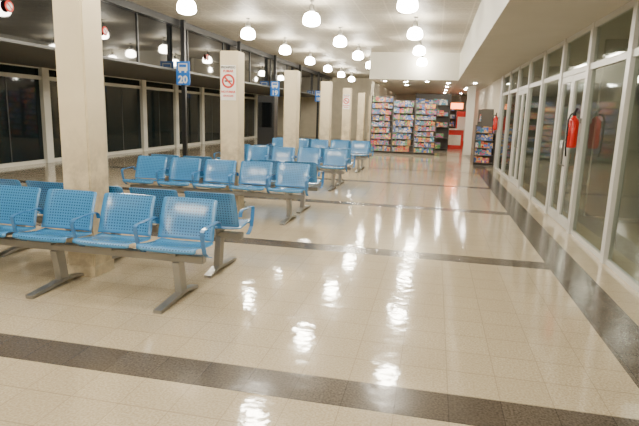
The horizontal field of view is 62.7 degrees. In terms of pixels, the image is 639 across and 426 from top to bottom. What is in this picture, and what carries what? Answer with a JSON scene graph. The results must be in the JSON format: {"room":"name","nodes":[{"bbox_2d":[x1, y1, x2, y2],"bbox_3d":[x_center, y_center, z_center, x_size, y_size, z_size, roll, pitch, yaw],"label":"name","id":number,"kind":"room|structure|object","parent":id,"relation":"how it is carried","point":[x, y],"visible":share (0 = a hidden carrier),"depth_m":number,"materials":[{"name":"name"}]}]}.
{"room":"bus station waiting hall","nodes":[
{"label":"bus station waiting hall","id":0,"kind":"room"},
{"bbox_2d":[0,42,314,96],"bbox_3d":[-5.480,-4.177,15.532,4.000,0.100,39.400,4,11,12],"label":"ceiling","id":1,"kind":"structure","parent":0,"point":[10,53],"depth_m":13.73,"materials":[{"name":"grey"}]},
{"bbox_2d":[127,0,480,77],"bbox_3d":[0.160,-5.038,14.124,7.770,0.100,39.400,4,11,12],"label":"ceiling","id":2,"kind":"structure","parent":0,"point":[376,25],"depth_m":13.59,"materials":[{"name":"white paint"}]},
{"bbox_2d":[177,0,195,14],"bbox_3d":[-2.488,-3.981,9.806,0.360,0.508,0.360,4,11,12],"label":"pendant lamp","id":3,"kind":"object","parent":2,"relation":"hanging from","point":[186,7],"visible":1,"depth_m":9.70,"materials":[{"name":"white glass"}]},
{"bbox_2d":[241,18,254,39],"bbox_3d":[-1.776,-4.577,13.024,0.360,0.508,0.360,4,11,12],"label":"pendant lamp","id":4,"kind":"object","parent":2,"relation":"hanging from","point":[247,33],"visible":1,"depth_m":12.93,"materials":[{"name":"white glass"}]},
{"bbox_2d":[279,37,290,54],"bbox_3d":[-1.063,-5.172,16.243,0.360,0.508,0.360,4,11,12],"label":"pendant lamp","id":5,"kind":"object","parent":2,"relation":"hanging from","point":[285,50],"visible":1,"depth_m":16.16,"materials":[{"name":"white glass"}]},
{"bbox_2d":[305,50,314,64],"bbox_3d":[-0.351,-5.768,19.462,0.360,0.508,0.360,4,11,12],"label":"pendant lamp","id":6,"kind":"object","parent":2,"relation":"hanging from","point":[309,60],"visible":1,"depth_m":19.37,"materials":[{"name":"white glass"}]},
{"bbox_2d":[303,0,319,26],"bbox_3d":[-0.159,-4.086,10.728,0.360,0.508,0.360,4,11,12],"label":"pendant lamp","id":7,"kind":"object","parent":2,"relation":"hanging from","point":[311,18],"visible":1,"depth_m":10.64,"materials":[{"name":"white glass"}]},
{"bbox_2d":[324,60,331,71],"bbox_3d":[0.362,-6.364,22.681,0.360,0.508,0.360,4,11,12],"label":"pendant lamp","id":8,"kind":"object","parent":2,"relation":"hanging from","point":[327,68],"visible":1,"depth_m":22.59,"materials":[{"name":"white glass"}]},
{"bbox_2d":[333,27,346,46],"bbox_3d":[0.553,-4.682,13.947,0.360,0.508,0.360,4,11,12],"label":"pendant lamp","id":9,"kind":"object","parent":2,"relation":"hanging from","point":[339,41],"visible":1,"depth_m":13.86,"materials":[{"name":"white glass"}]},
{"bbox_2d":[337,67,344,76],"bbox_3d":[1.074,-6.959,25.899,0.360,0.508,0.360,4,11,12],"label":"pendant lamp","id":10,"kind":"object","parent":2,"relation":"hanging from","point":[341,73],"visible":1,"depth_m":25.80,"materials":[{"name":"white glass"}]},
{"bbox_2d":[348,72,354,81],"bbox_3d":[1.787,-7.555,29.118,0.360,0.508,0.360,4,11,12],"label":"pendant lamp","id":11,"kind":"object","parent":2,"relation":"hanging from","point":[351,78],"visible":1,"depth_m":29.04,"materials":[{"name":"white glass"}]},
{"bbox_2d":[353,44,362,59],"bbox_3d":[1.266,-5.277,17.165,0.360,0.508,0.360,4,11,12],"label":"pendant lamp","id":12,"kind":"object","parent":2,"relation":"hanging from","point":[357,55],"visible":1,"depth_m":17.07,"materials":[{"name":"white glass"}]},
{"bbox_2d":[366,55,369,68],"bbox_3d":[1.978,-5.873,20.384,0.360,0.508,0.360,4,11,12],"label":"pendant lamp","id":13,"kind":"object","parent":2,"relation":"hanging from","point":[367,63],"visible":0.36,"depth_m":20.29,"materials":[{"name":"white glass"}]},
{"bbox_2d":[397,0,417,12],"bbox_3d":[1.516,-3.698,8.972,0.360,0.508,0.360,4,11,12],"label":"pendant lamp","id":14,"kind":"object","parent":2,"relation":"hanging from","point":[404,6],"visible":1,"depth_m":8.88,"materials":[{"name":"white glass"}]},
{"bbox_2d":[407,17,422,39],"bbox_3d":[2.228,-4.293,12.190,0.360,0.508,0.360,4,11,12],"label":"pendant lamp","id":15,"kind":"object","parent":2,"relation":"hanging from","point":[414,33],"visible":1,"depth_m":12.10,"materials":[{"name":"white glass"}]},
{"bbox_2d":[413,38,424,55],"bbox_3d":[2.941,-4.889,15.409,0.360,0.508,0.360,4,11,12],"label":"pendant lamp","id":16,"kind":"object","parent":2,"relation":"hanging from","point":[419,50],"visible":0.97,"depth_m":15.32,"materials":[{"name":"white glass"}]},
{"bbox_2d":[417,55,426,65],"bbox_3d":[3.654,-5.485,18.628,0.360,0.508,0.360,4,11,12],"label":"pendant lamp","id":17,"kind":"object","parent":2,"relation":"hanging from","point":[421,61],"visible":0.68,"depth_m":18.53,"materials":[{"name":"white glass"}]},
{"bbox_2d":[0,135,638,425],"bbox_3d":[0.202,-1.159,14.832,15.800,0.100,39.400,4,11,12],"label":"floor","id":18,"kind":"structure","parent":0,"point":[416,290],"depth_m":4.13,"materials":[{"name":"stone"}]},
{"bbox_2d":[0,63,45,167],"bbox_3d":[-7.825,-2.423,13.076,0.180,2.560,2.500,4,11,12],"label":"window","id":19,"kind":"structure","parent":18,"relation":"on","point":[21,136],"depth_m":13.54,"materials":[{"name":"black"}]},
{"bbox_2d":[38,67,61,162],"bbox_3d":[-7.293,-2.868,15.478,0.180,2.560,2.500,4,11,12],"label":"window","id":20,"kind":"structure","parent":18,"relation":"on","point":[48,88],"depth_m":14.50,"materials":[{"name":"white metal"}]},
{"bbox_2d":[52,0,113,276],"bbox_3d":[-2.204,-0.733,4.901,0.306,2.660,0.306,4,11,12],"label":"pillar","id":21,"kind":"structure","parent":18,"relation":"on","point":[77,23],"depth_m":4.75,"materials":[{"name":"beige paint"}]},
{"bbox_2d":[0,185,221,313],"bbox_3d":[-2.340,0.248,4.619,2.961,0.832,0.674,4,11,12],"label":"bench","id":22,"kind":"object","parent":18,"relation":"on","point":[122,213],"visible":1,"depth_m":4.62,"materials":[{"name":"blue metal"}]},
{"bbox_2d":[104,75,142,155],"bbox_3d":[-6.762,-3.312,17.880,0.180,2.560,2.500,4,11,12],"label":"window","id":23,"kind":"structure","parent":18,"relation":"on","point":[122,95],"depth_m":17.98,"materials":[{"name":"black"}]},
{"bbox_2d":[0,179,254,277],"bbox_3d":[-2.138,0.080,5.530,2.961,0.832,0.674,4,11,12],"label":"bench","id":24,"kind":"object","parent":18,"relation":"on","point":[227,214],"visible":0.31,"depth_m":5.17,"materials":[{"name":"blue paint"}]},
{"bbox_2d":[139,80,174,150],"bbox_3d":[-6.230,-3.757,20.282,0.180,2.560,2.500,4,11,12],"label":"window","id":25,"kind":"structure","parent":18,"relation":"on","point":[156,98],"depth_m":20.18,"materials":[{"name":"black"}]},
{"bbox_2d":[180,20,187,155],"bbox_3d":[-3.590,-3.104,13.907,0.110,3.840,0.110,4,11,12],"label":"steel post","id":26,"kind":"object","parent":18,"relation":"on","point":[182,22],"visible":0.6,"depth_m":13.88,"materials":[{"name":"metal"}]},
{"bbox_2d":[176,61,189,84],"bbox_3d":[-3.562,-3.656,13.706,0.380,0.600,0.062,4,11,12],"label":"platform sign","id":27,"kind":"object","parent":26,"relation":"attached to","point":[182,67],"visible":1,"depth_m":13.68,"materials":[{"name":"blue"}]},
{"bbox_2d":[173,84,200,146],"bbox_3d":[-5.698,-4.201,22.684,0.180,2.560,2.500,4,11,12],"label":"window","id":28,"kind":"structure","parent":18,"relation":"on","point":[193,93],"depth_m":22.84,"materials":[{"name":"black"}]},
{"bbox_2d":[199,87,220,143],"bbox_3d":[-5.167,-4.646,25.086,0.180,2.560,2.500,4,11,12],"label":"window","id":29,"kind":"structure","parent":18,"relation":"on","point":[209,97],"depth_m":24.94,"materials":[{"name":"white"}]},
{"bbox_2d":[121,156,312,225],"bbox_3d":[-1.599,-0.370,7.962,2.961,0.832,0.674,4,11,12],"label":"bench","id":30,"kind":"object","parent":18,"relation":"on","point":[188,169],"visible":0.97,"depth_m":8.04,"materials":[{"name":"blue paint"}]},
{"bbox_2d":[220,51,244,212],"bbox_3d":[-1.369,-1.252,8.242,0.306,2.470,0.306,4,11,12],"label":"pillar","id":31,"kind":"structure","parent":18,"relation":"on","point":[231,111],"depth_m":8.09,"materials":[{"name":"beige paint"}]},
{"bbox_2d":[221,65,235,100],"bbox_3d":[-1.383,-1.976,7.952,0.240,0.520,0.012,4,11,12],"label":"no smoking sign","id":32,"kind":"object","parent":31,"relation":"attached to","point":[228,72],"visible":1,"depth_m":7.95,"materials":[{"name":"white plastic"}]},
{"bbox_2d":[151,154,324,213],"bbox_3d":[-1.398,-0.539,8.874,2.961,0.832,0.674,4,11,12],"label":"bench","id":33,"kind":"object","parent":18,"relation":"on","point":[313,170],"visible":0.27,"depth_m":8.59,"materials":[{"name":"blue paint"}]},
{"bbox_2d":[237,41,240,51],"bbox_3d":[-2.729,-3.825,17.798,0.110,3.840,0.110,4,11,12],"label":"steel post","id":34,"kind":"object","parent":18,"relation":"on","point":[238,42],"visible":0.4,"depth_m":17.42,"materials":[{"name":"grey metal"}]},
{"bbox_2d":[244,93,254,138],"bbox_3d":[-4.103,-5.535,29.890,0.180,2.560,2.500,4,11,12],"label":"window","id":35,"kind":"structure","parent":18,"relation":"on","point":[249,98],"depth_m":30.19,"materials":[{"name":"white"}]},
{"bbox_2d":[254,94,267,137],"bbox_3d":[-3.571,-5.979,32.292,0.180,2.560,2.500,4,11,12],"label":"window","id":36,"kind":"structure","parent":18,"relation":"on","point":[256,95],"depth_m":31.13,"materials":[{"name":"white metal"}]},
{"bbox_2d":[257,96,277,144],"bbox_3d":[-1.619,-2.595,16.318,0.540,2.050,0.410,4,11,12],"label":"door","id":37,"kind":"structure","parent":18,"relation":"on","point":[267,113],"depth_m":16.09,"materials":[{"name":"black paint"}]},
{"bbox_2d":[273,55,276,80],"bbox_3d":[-1.857,-4.554,21.737,0.110,3.840,0.110,4,11,12],"label":"steel post","id":38,"kind":"object","parent":18,"relation":"on","point":[275,56],"visible":0.4,"depth_m":21.43,"materials":[{"name":"metal"}]},
{"bbox_2d":[270,81,279,95],"bbox_3d":[-1.829,-5.105,21.537,0.380,0.600,0.062,4,11,12],"label":"platform sign","id":39,"kind":"object","parent":38,"relation":"attached to","point":[274,89],"visible":0.97,"depth_m":21.51,"materials":[{"name":"blue plastic"}]},
{"bbox_2d":[213,145,349,191],"bbox_3d":[-0.853,-0.995,11.335,2.961,0.832,0.674,4,11,12],"label":"bench","id":40,"kind":"object","parent":18,"relation":"on","point":[333,157],"visible":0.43,"depth_m":11.39,"materials":[{"name":"blue paint"}]},
{"bbox_2d":[283,70,300,160],"bbox_3d":[-0.622,-1.876,11.614,0.306,2.470,0.306,4,11,12],"label":"pillar","id":41,"kind":"structure","parent":18,"relation":"on","point":[291,77],"depth_m":11.42,"materials":[{"name":"beige paint"}]},
{"bbox_2d":[244,144,355,185],"bbox_3d":[-0.651,-1.163,12.246,2.961,0.832,0.674,4,11,12],"label":"bench","id":42,"kind":"object","parent":18,"relation":"on","point":[340,181],"visible":0.14,"depth_m":11.95,"materials":[{"name":"blue paint"}]},
{"bbox_2d":[299,65,301,137],"bbox_3d":[-0.985,-5.283,25.677,0.110,3.840,0.110,4,11,12],"label":"steel post","id":43,"kind":"object","parent":18,"relation":"on","point":[300,66],"visible":0.48,"depth_m":25.53,"materials":[{"name":"black metal"}]},
{"bbox_2d":[316,72,319,138],"bbox_3d":[-0.091,-6.029,29.712,0.110,3.840,0.110,4,11,12],"label":"steel post","id":44,"kind":"object","parent":18,"relation":"on","point":[318,81],"visible":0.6,"depth_m":29.70,"materials":[{"name":"black metal"}]},
{"bbox_2d":[315,91,320,101],"bbox_3d":[-0.064,-6.581,29.511,0.380,0.600,0.062,4,11,12],"label":"platform sign","id":45,"kind":"object","parent":44,"relation":"attached to","point":[317,93],"visible":0.78,"depth_m":29.50,"materials":[{"name":"blue"}]},
{"bbox_2d":[267,138,370,172],"bbox_3d":[-0.058,-1.659,14.928,2.961,0.832,0.674,4,11,12],"label":"bench","id":46,"kind":"object","parent":18,"relation":"on","point":[360,148],"visible":0.42,"depth_m":14.98,"materials":[{"name":"blue paint"}]},
{"bbox_2d":[277,137,373,168],"bbox_3d":[0.144,-1.828,15.839,2.961,0.832,0.674,4,11,12],"label":"bench","id":47,"kind":"object","parent":18,"relation":"on","point":[309,143],"visible":0.14,"depth_m":15.53,"materials":[{"name":"blue paint"}]},
{"bbox_2d":[319,81,332,165],"bbox_3d":[0.173,-2.541,15.207,0.306,2.470,0.306,4,11,12],"label":"pillar","id":48,"kind":"structure","parent":18,"relation":"on","point":[326,86],"depth_m":15.01,"materials":[{"name":"beige paint"}]},
{"bbox_2d":[341,88,351,139],"bbox_3d":[0.960,-3.198,18.762,0.306,2.470,0.306,4,11,12],"label":"pillar","id":49,"kind":"structure","parent":18,"relation":"on","point":[346,113],"depth_m":18.61,"materials":[{"name":"beige paint"}]},
{"bbox_2d":[343,94,349,108],"bbox_3d":[0.946,-3.923,18.473,0.240,0.520,0.012,4,11,12],"label":"no smoking sign","id":50,"kind":"object","parent":49,"relation":"attached to","point":[346,97],"visible":1,"depth_m":18.46,"materials":[{"name":"white"}]},
{"bbox_2d":[356,93,365,140],"bbox_3d":[1.768,-3.874,22.413,0.306,2.470,0.306,4,11,12],"label":"pillar","id":51,"kind":"structure","parent":18,"relation":"on","point":[361,96],"depth_m":22.24,"materials":[{"name":"beige paint"}]},
{"bbox_2d":[367,96,370,140],"bbox_3d":[2.555,-4.532,25.968,0.306,2.470,0.306,4,11,12],"label":"pillar","id":52,"kind":"structure","parent":18,"relation":"on","point":[369,96],"depth_m":25.82,"materials":[{"name":"beige paint"}]},
{"bbox_2d":[370,95,394,153],"bbox_3d":[2.577,-3.642,21.653,0.885,2.350,0.400,4,11,12],"label":"display rack","id":53,"kind":"object","parent":18,"relation":"on","point":[391,109],"visible":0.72,"depth_m":21.69,"materials":[{"name":"grey metal"}]},
{"bbox_2d":[391,100,415,154],"bbox_3d":[3.443,-3.507,21.486,0.885,2.200,0.400,4,11,12],"label":"display rack","id":54,"kind":"object","parent":18,"relation":"on","point":[410,152],"visible":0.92,"depth_m":21.53,"materials":[{"name":"grey metal"}]},
{"bbox_2d":[413,103,437,155],"bbox_3d":[4.301,-3.397,21.317,0.870,2.100,0.400,4,11,12],"label":"display rack","id":55,"kind":"object","parent":18,"relation":"on","point":[435,121],"visible":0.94,"depth_m":21.36,"materials":[{"name":"grey metal"}]},
{"bbox_2d":[416,93,451,151],"bbox_3d":[5.205,-4.197,24.299,1.600,2.600,0.400,4,11,12],"label":"display rack","id":56,"kind":"object","parent":18,"relation":"on","point":[443,141],"visible":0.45,"depth_m":24.31,"materials":[{"name":"grey metal"}]},
{"bbox_2d":[435,142,439,148],"bbox_3d":[5.441,-3.134,24.324,0.326,0.276,0.061,4,11,12],"label":"magazine","id":57,"kind":"object","parent":56,"relation":"on","point":[437,145],"visible":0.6,"depth_m":24.30,"materials":[{"name":"green paper"}]},
{"bbox_2d":[436,133,443,137],"bbox_3d":[5.539,-3.579,24.216,0.367,0.203,0.056,4,11,12],"label":"magazine","id":58,"kind":"object","parent":56,"relation":"on","point":[438,135],"visible":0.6,"depth_m":24.20,"materials":[{"name":"paper"}]},
{"bbox_2d":[449,109,456,128],"bbox_3d":[7.242,-5.362,31.230,1.700,2.400,0.400,4,11,12],"label":"display rack","id":59,"kind":"object","parent":18,"relation":"on","point":[454,112],"visible":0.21,"depth_m":31.16,"materials":[{"name":"grey metal"}]},
{"bbox_2d":[448,128,464,148],"bbox_3d":[6.793,-3.741,26.426,0.920,1.000,0.700,4,11,12],"label":"counter","id":60,"kind":"object","parent":18,"relation":"on","point":[455,139],"depth_m":26.12,"materials":[{"name":"red paint"}]},
{"bbox_2d":[455,111,465,141],"bbox_3d":[7.983,-4.723,29.348,0.700,1.900,0.530,4,11,12],"label":"tall cabinet","id":61,"kind":"object","parent":18,"relation":"on","point":[460,117],"visible":0.37,"depth_m":29.04,"materials":[{"name":"red paint"}]},
{"bbox_2d":[463,85,475,154],"bbox_3d":[6.381,-3.933,22.318,0.320,2.900,0.320,4,11,12],"label":"pillar","id":62,"kind":"structure","parent":18,"relation":"on","point":[471,94],"depth_m":22.17,"materials":[{"name":"white paint"}]},
{"bbox_2d":[472,125,496,166],"bbox_3d":[5.496,-2.240,17.467,0.660,1.350,0.400,4,11,12],"label":"display rack","id":63,"kind":"object","parent":18,"relation":"on","point":[491,158],"visible":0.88,"depth_m":17.51,"materials":[{"name":"grey metal"}]},
{"bbox_2d":[476,157,481,162],"bbox_3d":[5.330,-1.778,17.466,0.182,0.191,0.055,4,11,12],"label":"magazine","id":64,"kind":"object","parent":63,"relation":"on","point":[479,159],"visible":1,"depth_m":17.45,"materials":[{"name":"paper"}]},
{"bbox_2d":[477,109,493,124],"bbox_3d":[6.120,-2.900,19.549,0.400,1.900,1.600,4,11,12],"label":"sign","id":65,"kind":"object","parent":63,"relation":"on","point":[486,114],"visible":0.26,"depth_m":18.67,"materials":[{"name":"grey metal"}]},
{"bbox_2d":[483,126,488,132],"bbox_3d":[5.474,-2.741,17.240,0.160,0.205,0.036,4,11,12],"label":"magazine","id":66,"kind":"object","parent":63,"relation":"on","point":[485,129],"visible":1,"depth_m":17.23,"materials":[{"name":"multicoloured paper"}]},
{"bbox_2d":[486,149,490,155],"bbox_3d":[5.604,-2.015,17.346,0.149,0.224,0.037,4,11,12],"label":"magazine","id":67,"kind":"object","parent":63,"relation":"on","point":[488,152],"visible":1,"depth_m":17.34,"materials":[{"name":"multicoloured paper"}]},
{"bbox_2d":[487,134,492,140],"bbox_3d":[5.631,-2.499,17.281,0.164,0.217,0.057,4,11,12],"label":"magazine","id":68,"kind":"object","parent":63,"relation":"on","point":[490,136],"visible":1,"depth_m":17.26,"materials":[{"name":"multicoloured paper"}]},
{"bbox_2d":[278,77,466,138],"bbox_3d":[3.155,-6.746,33.700,13.120,3.940,0.100,4,11,12],"label":"wall","id":69,"kind":"structure","parent":0,"point":[308,115],"depth_m":34.06,"materials":[{"name":"beige paint"}]},
{"bbox_2d":[0,0,54,46],"bbox_3d":[-4.951,-3.311,8.289,0.060,1.080,2.500,4,11,12],"label":"window","id":70,"kind":"structure","parent":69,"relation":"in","point":[31,21],"depth_m":8.77,"materials":[{"name":"clear glass"}]},
{"bbox_2d":[4,0,13,11],"bbox_3d":[-4.922,-3.270,8.290,0.052,0.180,0.180,4,11,12],"label":"round sign","id":71,"kind":"object","parent":70,"relation":"attached to","point":[9,7],"visible":1,"depth_m":8.28,"materials":[{"name":"red"}]},
{"bbox_2d":[100,0,137,61],"bbox_3d":[-4.419,-3.756,10.691,0.060,1.080,2.500,4,11,12],"label":"window","id":72,"kind":"structure","parent":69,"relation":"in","point":[120,42],"depth_m":11.22,"materials":[{"name":"clear glass"}]},
{"bbox_2d":[102,26,107,35],"bbox_3d":[-4.390,-3.715,10.692,0.052,0.180,0.180,4,11,12],"label":"round sign","id":73,"kind":"object","parent":72,"relation":"attached to","point":[104,29],"visible":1,"depth_m":10.67,"materials":[{"name":"red"}]},
{"bbox_2d":[0,37,314,94],"bbox_3d":[-3.462,-4.019,15.218,0.110,0.050,39.200,4,11,12],"label":"trim","id":74,"kind":"structure","parent":69,"relation":"attached to","point":[6,40],"depth_m":11.38,"materials":[{"name":"grey"}]},
{"bbox_2d":[136,13,186,68],"bbox_3d":[-3.887,-4.200,13.093,0.060,1.080,2.500,4,11,12],"label":"window","id":75,"kind":"structure","parent":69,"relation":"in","point":[158,42],"depth_m":12.79,"materials":[{"name":"clear glass"}]},
{"bbox_2d":[187,30,222,76],"bbox_3d":[-3.355,-4.645,15.495,0.060,1.080,2.500,4,11,12],"label":"window","id":76,"kind":"structure","parent":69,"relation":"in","point":[198,46],"depth_m":15.31,"materials":[{"name":"clear glass"}]},
{"bbox_2d":[101,0,332,79],"bbox_3d":[-3.397,-5.180,14.989,0.150,0.159,39.200,4,11,12],"label":"trim","id":77,"kind":"structure","parent":69,"relation":"attached to","point":[125,4],"depth_m":14.55,"materials":[{"name":"black paint"}]},
{"bbox_2d":[223,43,249,81],"bbox_3d":[-2.824,-5.089,17.897,0.060,1.080,2.500,4,11,12],"label":"window","id":78,"kind":"structure","parent":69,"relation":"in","point":[226,47],"depth_m":18.66,"materials":[{"name":"clear glass"}]},
{"bbox_2d":[249,52,269,85],"bbox_3d":[-2.292,-5.534,20.299,0.060,1.080,2.500,4,11,12],"label":"window","id":79,"kind":"structure","parent":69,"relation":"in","point":[259,66],"depth_m":20.16,"materials":[{"name":"clear glass"}]},
{"bbox_2d":[270,59,286,87],"bbox_3d":[-1.760,-5.978,22.701,0.060,1.080,2.500,4,11,12],"label":"window","id":80,"kind":"structure","parent":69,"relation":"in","point":[281,67],"depth_m":22.75,"materials":[{"name":"clear glass"}]},
{"bbox_2d":[287,65,298,70],"bbox_3d":[-1.228,-6.423,25.103,0.060,1.080,2.500,4,11,12],"label":"window","id":81,"kind":"structure","parent":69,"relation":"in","point":[288,66],"depth_m":24.55,"materials":[{"name":"glass"}]},
{"bbox_2d":[301,70,311,92],"bbox_3d":[-0.697,-6.867,27.505,0.060,1.080,2.500,4,11,12],"label":"window","id":82,"kind":"structure","parent":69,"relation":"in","point":[306,77],"depth_m":27.51,"materials":[{"name":"glass"}]},
{"bbox_2d":[311,73,321,93],"bbox_3d":[-0.165,-7.312,29.907,0.060,1.080,2.500,4,11,12],"label":"window","id":83,"kind":"structure","parent":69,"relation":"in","point":[314,77],"depth_m":29.45,"materials":[{"name":"glass"}]},
{"bbox_2d":[369,81,394,140],"bbox_3d":[3.453,-5.547,27.768,0.120,3.840,11.600,4,11,12],"label":"wall","id":84,"kind":"structure","parent":0,"point":[376,89],"depth_m":23.35,"materials":[{"name":"beige paint"}]},
{"bbox_2d":[369,52,460,94],"bbox_3d":[4.948,-6.608,25.887,3.220,0.960,14.200,4,11,12],"label":"wall","id":85,"kind":"structure","parent":0,"point":[389,70],"depth_m":19.20,"materials":[{"name":"white paint"}]},
{"bbox_2d":[471,78,506,167],"bbox_3d":[7.578,-4.350,24.682,0.120,2.900,16.200,4,11,12],"label":"wall","id":86,"kind":"structure","parent":0,"point":[488,97],"depth_m":20.88,"materials":[{"name":"beige paint"}]},
{"bbox_2d":[493,75,506,168],"bbox_3d":[5.749,-2.874,16.696,0.100,2.900,0.450,4,11,12],"label":"trim","id":87,"kind":"structure","parent":86,"relation":"attached to","point":[501,105],"depth_m":16.56,"materials":[{"name":"white metal"}]},
{"bbox_2d":[451,0,632,94],"bbox_3d":[5.932,-4.167,13.007,4.280,1.040,39.400,4,11,12],"label":"ceiling","id":88,"kind":"structure","parent":0,"point":[504,35],"depth_m":8.52,"materials":[{"name":"paint"}]},
{"bbox_2d":[450,91,462,108],"bbox_3d":[7.101,-5.907,27.414,0.840,0.900,0.120,4,11,12],"label":"box sign","id":89,"kind":"object","parent":88,"relation":"hanging from","point":[453,105],"visible":0.62,"depth_m":27.38,"materials":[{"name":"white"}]},
{"bbox_2d":[499,39,638,218],"bbox_3d":[4.805,-0.756,5.509,2.760,2.900,23.300,4,11,12],"label":"wall","id":90,"kind":"structure","parent":0,"point":[608,81],"depth_m":8.89,"materials":[{"name":"clear glass"}]},
{"bbox_2d":[492,113,498,133],"bbox_3d":[5.599,-2.857,16.678,0.176,0.668,0.189,9,13,34],"label":"fire extinguisher","id":91,"kind":"object","parent":90,"relation":"attached to","point":[495,119],"visible":1,"depth_m":16.65,"materials":[{"name":"red paint"}]},
{"bbox_2d":[496,71,513,173],"bbox_3d":[5.534,-2.689,15.700,0.090,2.900,1.600,4,11,12],"label":"window","id":92,"kind":"structure","parent":90,"relation":"in","point":[510,74],"depth_m":15.01,"materials":[{"name":"white metal"}]},
{"bbox_2d":[502,66,522,180],"bbox_3d":[5.194,-2.405,14.163,0.090,2.900,1.600,4,11,12],"label":"window","id":93,"kind":"structure","parent":90,"relation":"in","point":[520,75],"depth_m":13.45,"materials":[{"name":"white metal"}]},
{"bbox_2d":[510,59,534,188],"bbox_3d":[4.827,-2.122,12.631,0.143,2.900,1.600,4,11,12],"label":"door","id":94,"kind":"structure","parent":90,"relation":"in","point":[523,90],"depth_m":12.14,"materials":[{"name":"white metal"}]},
{"bbox_2d":[519,50,549,199],"bbox_3d":[4.513,-1.836,11.088,0.090,2.900,1.600,4,11,12],"label":"window","id":95,"kind":"structure","parent":90,"relation":"in","point":[544,54],"depth_m":10.37,"materials":[{"name":"white metal"}]},
{"bbox_2d":[531,39,570,213],"bbox_3d":[4.173,-1.551,9.551,0.090,2.900,1.600,4,11,12],"label":"window","id":96,"kind":"structure","parent":90,"relation":"in","point":[566,46],"depth_m":8.86,"materials":[{"name":"white metal"}]},
{"bbox_2d":[547,22,600,233],"bbox_3d":[3.806,-1.269,8.019,0.143,2.900,1.600,4,11,12],"label":"door","id":97,"kind":"structure","parent":90,"relation":"in","point":[573,76],"depth_m":7.50,"materials":[{"name":"white metal"}]},
{"bbox_2d":[565,108,581,155],"bbox_3d":[3.533,-1.123,7.309,0.176,0.668,0.189,9,13,34],"label":"fire extinguisher","id":98,"kind":"object","parent":97,"relation":"attached to","point":[572,128],"visible":1,"depth_m":7.28,"materials":[{"name":"red paint"}]},
{"bbox_2d":[571,0,638,263],"bbox_3d":[3.492,-0.982,6.476,0.090,2.900,1.600,4,11,12],"label":"window","id":99,"kind":"structure","parent":90,"relation":"in","point":[632,63],"depth_m":5.80,"materials":[{"name":"white metal"}]},
{"bbox_2d":[605,47,638,292],"bbox_3d":[3.152,-0.698,4.939,0.090,2.900,1.600,4,11,12],"label":"window","id":100,"kind":"structure","parent":90,"relation":"in","point":[618,270],"depth_m":5.46,"materials":[{"name":"white metal"}]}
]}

